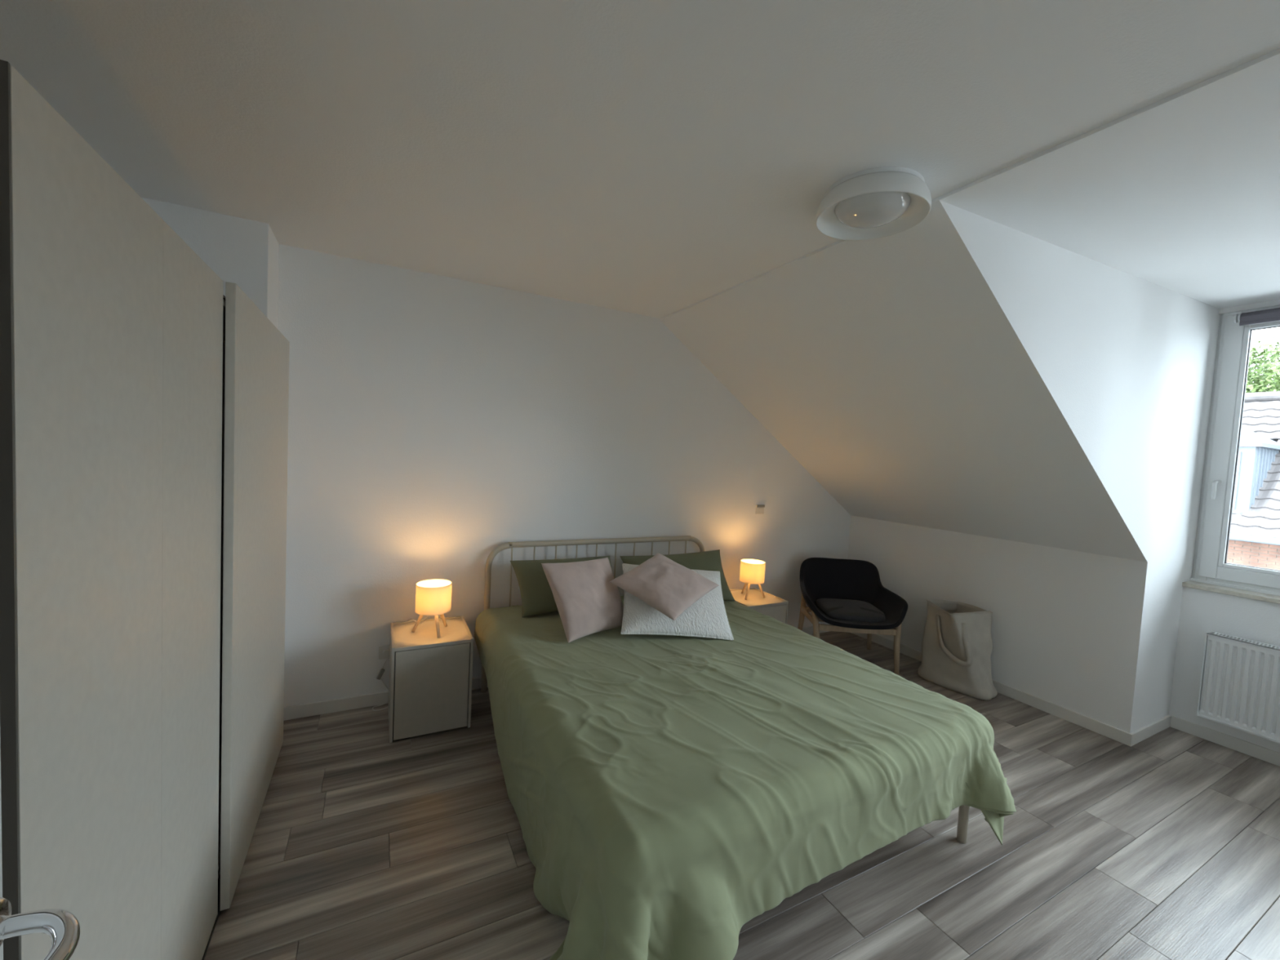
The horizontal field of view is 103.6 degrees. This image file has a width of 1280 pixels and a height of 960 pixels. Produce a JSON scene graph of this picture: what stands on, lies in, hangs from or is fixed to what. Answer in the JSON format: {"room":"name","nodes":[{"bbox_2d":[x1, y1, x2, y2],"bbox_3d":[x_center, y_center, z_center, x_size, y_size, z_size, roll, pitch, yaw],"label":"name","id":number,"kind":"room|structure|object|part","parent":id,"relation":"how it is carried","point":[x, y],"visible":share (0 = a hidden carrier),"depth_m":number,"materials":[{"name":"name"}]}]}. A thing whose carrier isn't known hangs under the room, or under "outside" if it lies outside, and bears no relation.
{"room":"attic bedroom","nodes":[
{"label":"attic bedroom","id":0,"kind":"room"},
{"bbox_2d":[140,196,279,328],"bbox_3d":[-2.127,0.052,2.416,0.574,2.548,0.274,1,3,-27],"label":"wall","id":1,"kind":"structure","parent":0,"point":[243,252],"depth_m":2.31,"materials":[{"name":"white paint"}]},
{"bbox_2d":[277,244,850,706],"bbox_3d":[-0.248,-0.018,3.627,5.400,2.758,0.160,1,3,-27],"label":"wall","id":2,"kind":"structure","parent":0,"point":[437,423],"depth_m":3.14,"materials":[{"name":"white paint"}]},
{"bbox_2d":[378,644,390,659],"bbox_3d":[-1.489,1.012,2.955,0.080,0.080,0.034,1,3,-27],"label":"wall socket","id":3,"kind":"object","parent":2,"relation":"attached to","point":[384,650],"visible":0.63,"depth_m":2.95,"materials":[{"name":"white plastic"}]},
{"bbox_2d":[283,623,830,720],"bbox_3d":[-0.042,1.325,3.740,4.401,0.072,0.014,1,3,-27],"label":"baseboard","id":4,"kind":"structure","parent":2,"relation":"attached to","point":[308,709],"depth_m":2.87,"materials":[{"name":"white paint"}]},
{"bbox_2d":[755,504,764,514],"bbox_3d":[1.001,0.245,4.192,0.082,0.078,0.020,1,3,-27],"label":"wall switch","id":5,"kind":"object","parent":2,"relation":"attached to","point":[759,508],"visible":1,"depth_m":4.18,"materials":[{"name":"white plastic"}]},
{"bbox_2d":[0,0,1279,318],"bbox_3d":[1.279,-1.198,1.414,6.020,0.422,4.999,1,3,-27],"label":"ceiling","id":6,"kind":"structure","parent":0,"point":[655,158],"depth_m":1.50,"materials":[{"name":"white paint"}]},
{"bbox_2d":[815,166,931,240],"bbox_3d":[0.842,-0.992,1.829,0.381,0.100,0.381,1,3,-27],"label":"ceiling lamp","id":7,"kind":"object","parent":6,"relation":"attached to","point":[877,202],"visible":1,"depth_m":1.76,"materials":[{"name":"white plastic"}]},
{"bbox_3d":[0.844,-1.033,1.827,0.332,0.018,0.332,1,3,-27],"label":"plate","id":8,"kind":"part","parent":7,"relation":"part of","materials":[{"name":"white plastic"}]},
{"bbox_2d":[204,631,1279,959],"bbox_3d":[1.080,1.606,1.642,6.000,0.160,5.200,1,3,-27],"label":"floor","id":9,"kind":"structure","parent":0,"point":[1166,845],"depth_m":1.94,"materials":[{"name":"grey"}]},
{"bbox_2d":[0,59,289,959],"bbox_3d":[-1.577,0.394,1.446,0.652,2.006,2.022,1,3,-27],"label":"wardrobe","id":10,"kind":"object","parent":9,"relation":"on","point":[144,406],"visible":0.99,"depth_m":0.96,"materials":[{"name":"white wood"}]},
{"bbox_3d":[-0.969,0.446,0.916,0.003,1.990,0.508,1,3,-27],"label":"door panel","id":11,"kind":"part","parent":10,"relation":"part of","materials":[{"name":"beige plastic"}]},
{"bbox_3d":[-1.194,0.413,1.351,0.003,1.990,0.472,1,3,-27],"label":"door panel","id":12,"kind":"part","parent":10,"relation":"part of","materials":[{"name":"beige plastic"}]},
{"bbox_3d":[-1.377,1.395,1.623,0.037,0.012,1.978,1,3,-27],"label":"rail","id":13,"kind":"part","parent":10,"relation":"part of","materials":[{"name":"black"}]},
{"bbox_3d":[-1.648,1.344,1.480,0.578,0.020,1.942,1,3,-27],"label":"panel","id":14,"kind":"part","parent":10,"relation":"part of","materials":[{"name":"beige plastic"}]},
{"bbox_3d":[-2.049,0.334,2.300,0.578,1.990,0.018,1,3,-27],"label":"panel","id":15,"kind":"part","parent":10,"relation":"part of","materials":[{"name":"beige plastic"}]},
{"bbox_3d":[-1.549,-0.576,1.382,0.578,0.020,1.942,1,3,-27],"label":"panel","id":16,"kind":"part","parent":10,"relation":"part of","materials":[{"name":"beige plastic"}]},
{"bbox_3d":[-1.526,0.360,2.031,0.025,1.993,1.027,1,3,-27],"label":"sliding door","id":17,"kind":"part","parent":10,"relation":"part of","materials":[{"name":"beige plastic"}]},
{"bbox_2d":[388,616,473,742],"bbox_3d":[-1.189,1.094,2.841,0.400,0.499,0.400,1,3,-27],"label":"nightstand","id":18,"kind":"object","parent":9,"relation":"on","point":[430,676],"visible":1,"depth_m":2.68,"materials":[{"name":"white wood"}]},
{"bbox_3d":[-1.360,1.090,2.752,0.014,0.499,0.400,1,3,-27],"label":"panel","id":19,"kind":"part","parent":18,"relation":"part of","materials":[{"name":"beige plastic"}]},
{"bbox_2d":[372,578,452,711],"bbox_3d":[-1.304,0.954,2.861,0.456,0.770,0.207,3,3,6],"label":"table lamp","id":20,"kind":"object","parent":18,"relation":"on","point":[433,597],"visible":0.8,"depth_m":2.76,"materials":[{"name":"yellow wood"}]},
{"bbox_2d":[376,668,384,679],"bbox_3d":[-1.510,1.130,2.931,0.043,0.060,0.018,1,3,-27],"label":"switch","id":21,"kind":"object","parent":20,"relation":"attached to","point":[379,677],"depth_m":2.92,"materials":[{"name":"grey plastic"}]},
{"bbox_3d":[-1.349,1.026,2.915,0.364,0.616,0.119,3,3,5],"label":"power cord","id":22,"kind":"part","parent":20,"relation":"part of","materials":[{"name":"white plastic"}]},
{"bbox_3d":[-1.231,0.775,2.817,0.087,0.157,0.021,3,3,-8],"label":"leg","id":23,"kind":"part","parent":20,"relation":"part of","materials":[{"name":"brown wood"}]},
{"bbox_3d":[-1.156,0.655,2.821,0.186,0.154,0.186,1,3,-27],"label":"lamp shade","id":24,"kind":"part","parent":20,"relation":"part of","materials":[{"name":"beige fabric"}]},
{"bbox_3d":[-1.118,0.783,2.775,0.021,0.157,0.087,0,4,-41],"label":"leg","id":25,"kind":"part","parent":20,"relation":"part of","materials":[{"name":"brown wood"}]},
{"bbox_3d":[-1.139,0.775,2.893,0.021,0.157,0.087,4,3,19],"label":"leg","id":26,"kind":"part","parent":20,"relation":"part of","materials":[{"name":"brown wood"}]},
{"bbox_3d":[-1.175,0.860,2.825,0.372,0.014,0.388,1,3,-27],"label":"panel","id":27,"kind":"part","parent":18,"relation":"part of","materials":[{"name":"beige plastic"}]},
{"bbox_3d":[-1.101,1.114,2.672,0.363,0.464,0.016,1,3,-27],"label":"door","id":28,"kind":"part","parent":18,"relation":"part of","materials":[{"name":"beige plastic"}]},
{"bbox_3d":[-1.017,1.098,2.930,0.014,0.499,0.400,1,3,-27],"label":"panel","id":29,"kind":"part","parent":18,"relation":"part of","materials":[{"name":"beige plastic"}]},
{"bbox_2d":[480,535,969,844],"bbox_3d":[0.219,0.954,2.640,1.658,0.951,2.080,1,3,-27],"label":"bed","id":30,"kind":"object","parent":9,"relation":"on","point":[963,811],"visible":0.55,"depth_m":3.25,"materials":[{"name":"beige metal"}]},
{"bbox_2d":[474,595,1016,959],"bbox_3d":[0.221,1.144,2.447,2.111,0.587,2.246,1,3,-27],"label":"duvet","id":31,"kind":"object","parent":30,"relation":"on","point":[667,794],"visible":0.86,"depth_m":1.74,"materials":[{"name":"green fabric"}]},
{"bbox_2d":[510,555,623,617],"bbox_3d":[-0.450,0.651,3.159,0.700,0.295,0.252,1,3,-27],"label":"pillow","id":32,"kind":"object","parent":31,"relation":"on","point":[536,593],"visible":0.44,"depth_m":3.00,"materials":[{"name":"green fabric"}]},
{"bbox_2d":[541,557,623,643],"bbox_3d":[-0.281,0.643,2.809,0.469,0.358,0.289,0,4,-44],"label":"cushion","id":33,"kind":"object","parent":31,"relation":"on","point":[587,602],"visible":0.98,"depth_m":2.72,"materials":[{"name":"pink fabric"}]},
{"bbox_2d":[620,563,733,640],"bbox_3d":[0.199,0.689,2.904,0.629,0.302,0.464,3,3,-5],"label":"cushion","id":34,"kind":"object","parent":31,"relation":"on","point":[706,617],"visible":0.66,"depth_m":2.74,"materials":[{"name":"white fabric"}]},
{"bbox_2d":[609,552,719,620],"bbox_3d":[0.145,0.588,2.866,0.463,0.234,0.430,5,4,36],"label":"cushion","id":35,"kind":"object","parent":34,"relation":"on","point":[668,586],"visible":1,"depth_m":2.79,"materials":[{"name":"pink fabric"}]},
{"bbox_2d":[619,549,734,600],"bbox_3d":[0.262,0.661,3.447,0.809,0.358,0.192,2,3,-10],"label":"pillow","id":36,"kind":"object","parent":31,"relation":"on","point":[706,560],"visible":0.38,"depth_m":3.45,"materials":[{"name":"green fabric"}]},
{"bbox_3d":[1.359,1.373,2.109,0.037,0.285,0.037,1,3,-27],"label":"leg","id":37,"kind":"part","parent":30,"relation":"part of","materials":[{"name":"beige metal"}]},
{"bbox_2d":[729,587,788,623],"bbox_3d":[0.842,1.145,3.895,0.400,0.499,0.400,1,3,-27],"label":"nightstand","id":38,"kind":"object","parent":9,"relation":"on","point":[772,606],"visible":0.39,"depth_m":3.78,"materials":[{"name":"white wood"}]},
{"bbox_3d":[0.670,1.140,3.806,0.014,0.499,0.400,1,3,-27],"label":"panel","id":39,"kind":"part","parent":38,"relation":"part of","materials":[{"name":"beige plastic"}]},
{"bbox_2d":[739,559,765,599],"bbox_3d":[0.859,0.766,3.894,0.197,0.278,0.206,1,3,-27],"label":"table lamp","id":40,"kind":"object","parent":38,"relation":"on","point":[752,571],"visible":1,"depth_m":3.81,"materials":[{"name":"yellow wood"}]},
{"bbox_3d":[0.829,0.823,3.950,0.021,0.157,0.086,1,3,-27],"label":"leg","id":41,"kind":"part","parent":40,"relation":"part of","materials":[{"name":"brown wood"}]},
{"bbox_3d":[0.822,0.829,3.832,0.021,0.157,0.087,5,4,34],"label":"leg","id":42,"kind":"part","parent":40,"relation":"part of","materials":[{"name":"brown wood"}]},
{"bbox_3d":[0.867,0.705,3.883,0.186,0.154,0.186,1,3,-27],"label":"lamp shade","id":43,"kind":"part","parent":40,"relation":"part of","materials":[{"name":"beige fabric"}]},
{"bbox_3d":[0.929,0.831,3.887,0.087,0.157,0.021,3,3,1],"label":"leg","id":44,"kind":"part","parent":40,"relation":"part of","materials":[{"name":"brown wood"}]},
{"bbox_3d":[0.856,0.911,3.879,0.372,0.014,0.388,1,3,-27],"label":"panel","id":45,"kind":"part","parent":38,"relation":"part of","materials":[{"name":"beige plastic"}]},
{"bbox_3d":[0.929,1.165,3.726,0.363,0.464,0.016,1,3,-27],"label":"door","id":46,"kind":"part","parent":38,"relation":"part of","materials":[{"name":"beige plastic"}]},
{"bbox_3d":[1.013,1.149,3.984,0.014,0.499,0.400,1,3,-27],"label":"panel","id":47,"kind":"part","parent":38,"relation":"part of","materials":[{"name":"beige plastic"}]},
{"bbox_2d":[797,557,907,675],"bbox_3d":[1.651,1.058,4.003,0.780,0.753,0.618,3,3,3],"label":"armchair","id":48,"kind":"object","parent":9,"relation":"on","point":[848,595],"visible":1,"depth_m":4.09,"materials":[{"name":"black fabric"}]},
{"bbox_3d":[1.371,1.165,4.277,0.052,0.485,0.058,2,3,-12],"label":"leg","id":49,"kind":"part","parent":48,"relation":"part of","materials":[{"name":"brown wood"}]},
{"bbox_3d":[1.363,1.100,4.037,0.020,0.042,0.440,3,3,3],"label":"rail","id":50,"kind":"part","parent":48,"relation":"part of","materials":[{"name":"brown wood"}]},
{"bbox_3d":[1.329,1.209,3.823,0.051,0.439,0.091,2,3,-17],"label":"leg","id":51,"kind":"part","parent":48,"relation":"part of","materials":[{"name":"brown wood"}]},
{"bbox_2d":[816,598,884,622],"bbox_3d":[1.652,1.020,3.969,0.459,0.071,0.422,3,3,3],"label":"seat cushion","id":52,"kind":"object","parent":48,"relation":"on","point":[842,610],"depth_m":3.88,"materials":[{"name":"grey fabric"}]},
{"bbox_3d":[1.638,1.129,3.796,0.570,0.046,0.022,3,3,3],"label":"rail","id":53,"kind":"part","parent":48,"relation":"part of","materials":[{"name":"brown wood"}]},
{"bbox_3d":[1.942,1.196,4.252,0.052,0.485,0.058,4,3,17],"label":"leg","id":54,"kind":"part","parent":48,"relation":"part of","materials":[{"name":"brown wood"}]},
{"bbox_3d":[1.939,1.242,3.796,0.051,0.439,0.091,4,3,22],"label":"leg","id":55,"kind":"part","parent":48,"relation":"part of","materials":[{"name":"brown wood"}]},
{"bbox_2d":[917,599,997,700],"bbox_3d":[2.294,1.192,3.632,0.402,0.576,0.482,3,3,-1],"label":"laundry bag","id":56,"kind":"object","parent":9,"relation":"on","point":[957,645],"visible":1,"depth_m":3.51,"materials":[{"name":"fabric"}]},
{"bbox_2d":[660,227,1116,557],"bbox_3d":[1.608,-0.455,3.380,2.375,1.667,1.919,1,3,-27],"label":"ceiling","id":57,"kind":"structure","parent":0,"point":[860,358],"depth_m":2.96,"materials":[{"name":"white paint"}]},
{"bbox_2d":[847,515,1116,721],"bbox_3d":[2.457,0.932,3.926,0.160,1.110,1.919,1,3,-27],"label":"wall","id":58,"kind":"structure","parent":0,"point":[1051,607],"depth_m":3.47,"materials":[{"name":"white paint"}]},
{"bbox_2d":[851,632,1133,746],"bbox_3d":[2.391,1.445,3.839,0.014,0.072,2.056,1,3,-27],"label":"baseboard","id":59,"kind":"structure","parent":58,"relation":"attached to","point":[1112,732],"depth_m":3.29,"materials":[{"name":"white paint"}]},
{"bbox_2d":[912,196,1220,733],"bbox_3d":[2.326,0.065,2.632,2.984,2.958,0.137,1,3,-27],"label":"wall","id":60,"kind":"structure","parent":0,"point":[1113,368],"depth_m":2.64,"materials":[{"name":"white paint"}]},
{"bbox_2d":[1130,715,1171,746],"bbox_3d":[3.111,1.522,3.065,0.554,0.072,0.014,1,3,-27],"label":"baseboard","id":61,"kind":"structure","parent":60,"relation":"attached to","point":[1144,732],"depth_m":3.05,"materials":[{"name":"white paint"}]},
{"bbox_2d":[1168,586,1279,752],"bbox_3d":[4.139,1.218,2.005,0.253,0.908,2.793,1,3,-27],"label":"wall","id":62,"kind":"structure","parent":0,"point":[1202,611],"depth_m":3.07,"materials":[{"name":"white paint"}]},
{"bbox_2d":[1170,715,1279,766],"bbox_3d":[4.003,1.624,1.958,0.014,0.072,2.779,1,3,-27],"label":"baseboard","id":63,"kind":"structure","parent":62,"relation":"attached to","point":[1254,750],"depth_m":2.97,"materials":[{"name":"white paint"}]},
{"bbox_2d":[1182,305,1279,604],"bbox_3d":[4.185,-0.088,1.927,0.242,1.711,2.793,1,3,-27],"label":"window","id":64,"kind":"structure","parent":62,"relation":"attached to","point":[1211,571],"depth_m":3.08,"materials":[{"name":"white plastic"}]},
{"bbox_3d":[3.539,0.058,3.097,0.058,0.122,0.034,1,3,-27],"label":"handle","id":65,"kind":"part","parent":64,"relation":"part of","materials":[{"name":"white plastic"}]},
{"bbox_3d":[4.093,0.750,1.946,0.134,0.027,2.793,1,3,-27],"label":"sill","id":66,"kind":"part","parent":64,"relation":"part of","materials":[{"name":"beige stone"}]},
{"bbox_2d":[1230,307,1279,325],"bbox_3d":[4.195,-0.873,1.865,0.068,0.086,2.680,1,3,-27],"label":"roller blind","id":67,"kind":"object","parent":64,"relation":"attached to","point":[1273,314],"visible":1,"depth_m":2.94,"materials":[{"name":"grey fabric"}]},
{"bbox_2d":[1196,631,1279,743],"bbox_3d":[3.678,1.203,2.490,0.119,0.505,1.217,1,3,-27],"label":"radiator","id":68,"kind":"object","parent":62,"relation":"attached to","point":[1239,689],"visible":1,"depth_m":2.87,"materials":[{"name":"white metal"}]},
{"bbox_3d":[3.391,1.161,3.022,0.097,0.505,0.006,1,3,-27],"label":"panel","id":69,"kind":"part","parent":68,"relation":"part of","materials":[{"name":"white metal"}]},
{"bbox_2d":[1207,631,1279,649],"bbox_3d":[3.681,0.953,2.472,0.092,0.004,1.205,1,3,-27],"label":"grille","id":70,"kind":"object","parent":68,"relation":"attached to","point":[1210,634],"depth_m":2.88,"materials":[{"name":"white metal"}]},
{"bbox_2d":[1218,299,1279,315],"bbox_3d":[4.297,-0.961,1.918,0.150,0.058,2.793,1,3,-27],"label":"lintel","id":71,"kind":"object","parent":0,"point":[1272,303],"visible":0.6,"depth_m":3.01,"materials":[{"name":"white paint"}]},
{"bbox_3d":[-0.235,0.300,-0.538,0.140,2.548,2.420,1,3,-27],"label":"wall","id":72,"kind":"structure","parent":0,"visible":0},
{"bbox_2d":[0,742,79,959],"bbox_3d":[-0.429,0.458,0.121,0.129,2.130,0.945,1,3,-27],"label":"door","id":73,"kind":"structure","parent":72,"relation":"in","point":[61,926],"depth_m":0.50,"materials":[{"name":"white paint"}]},
{"bbox_3d":[-0.569,0.449,0.473,0.153,0.025,0.059,5,4,38],"label":"handle","id":74,"kind":"part","parent":73,"relation":"part of","materials":[{"name":"silver metal"}]},
{"label":"outside","id":75,"kind":"structure","parent":0,"visible":0},
{"bbox_3d":[26.254,5.212,19.623,55.100,0.200,90.000,1,3,-27],"label":"ground","id":76,"kind":"structure","parent":75,"visible":0},
{"bbox_2d":[1226,391,1279,570],"bbox_3d":[14.842,1.468,11.151,6.923,6.960,22.042,1,3,-27],"label":"house","id":77,"kind":"structure","parent":76,"relation":"on","point":[1254,540],"depth_m":10.13,"materials":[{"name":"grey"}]},
{"bbox_2d":[1245,336,1279,392],"bbox_3d":[19.590,0.138,16.158,5.358,9.608,5.229,1,3,-27],"label":"tree","id":78,"kind":"object","parent":76,"relation":"on","point":[1269,381],"visible":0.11,"depth_m":15.34,"materials":[{"name":"green plant"}]}
]}

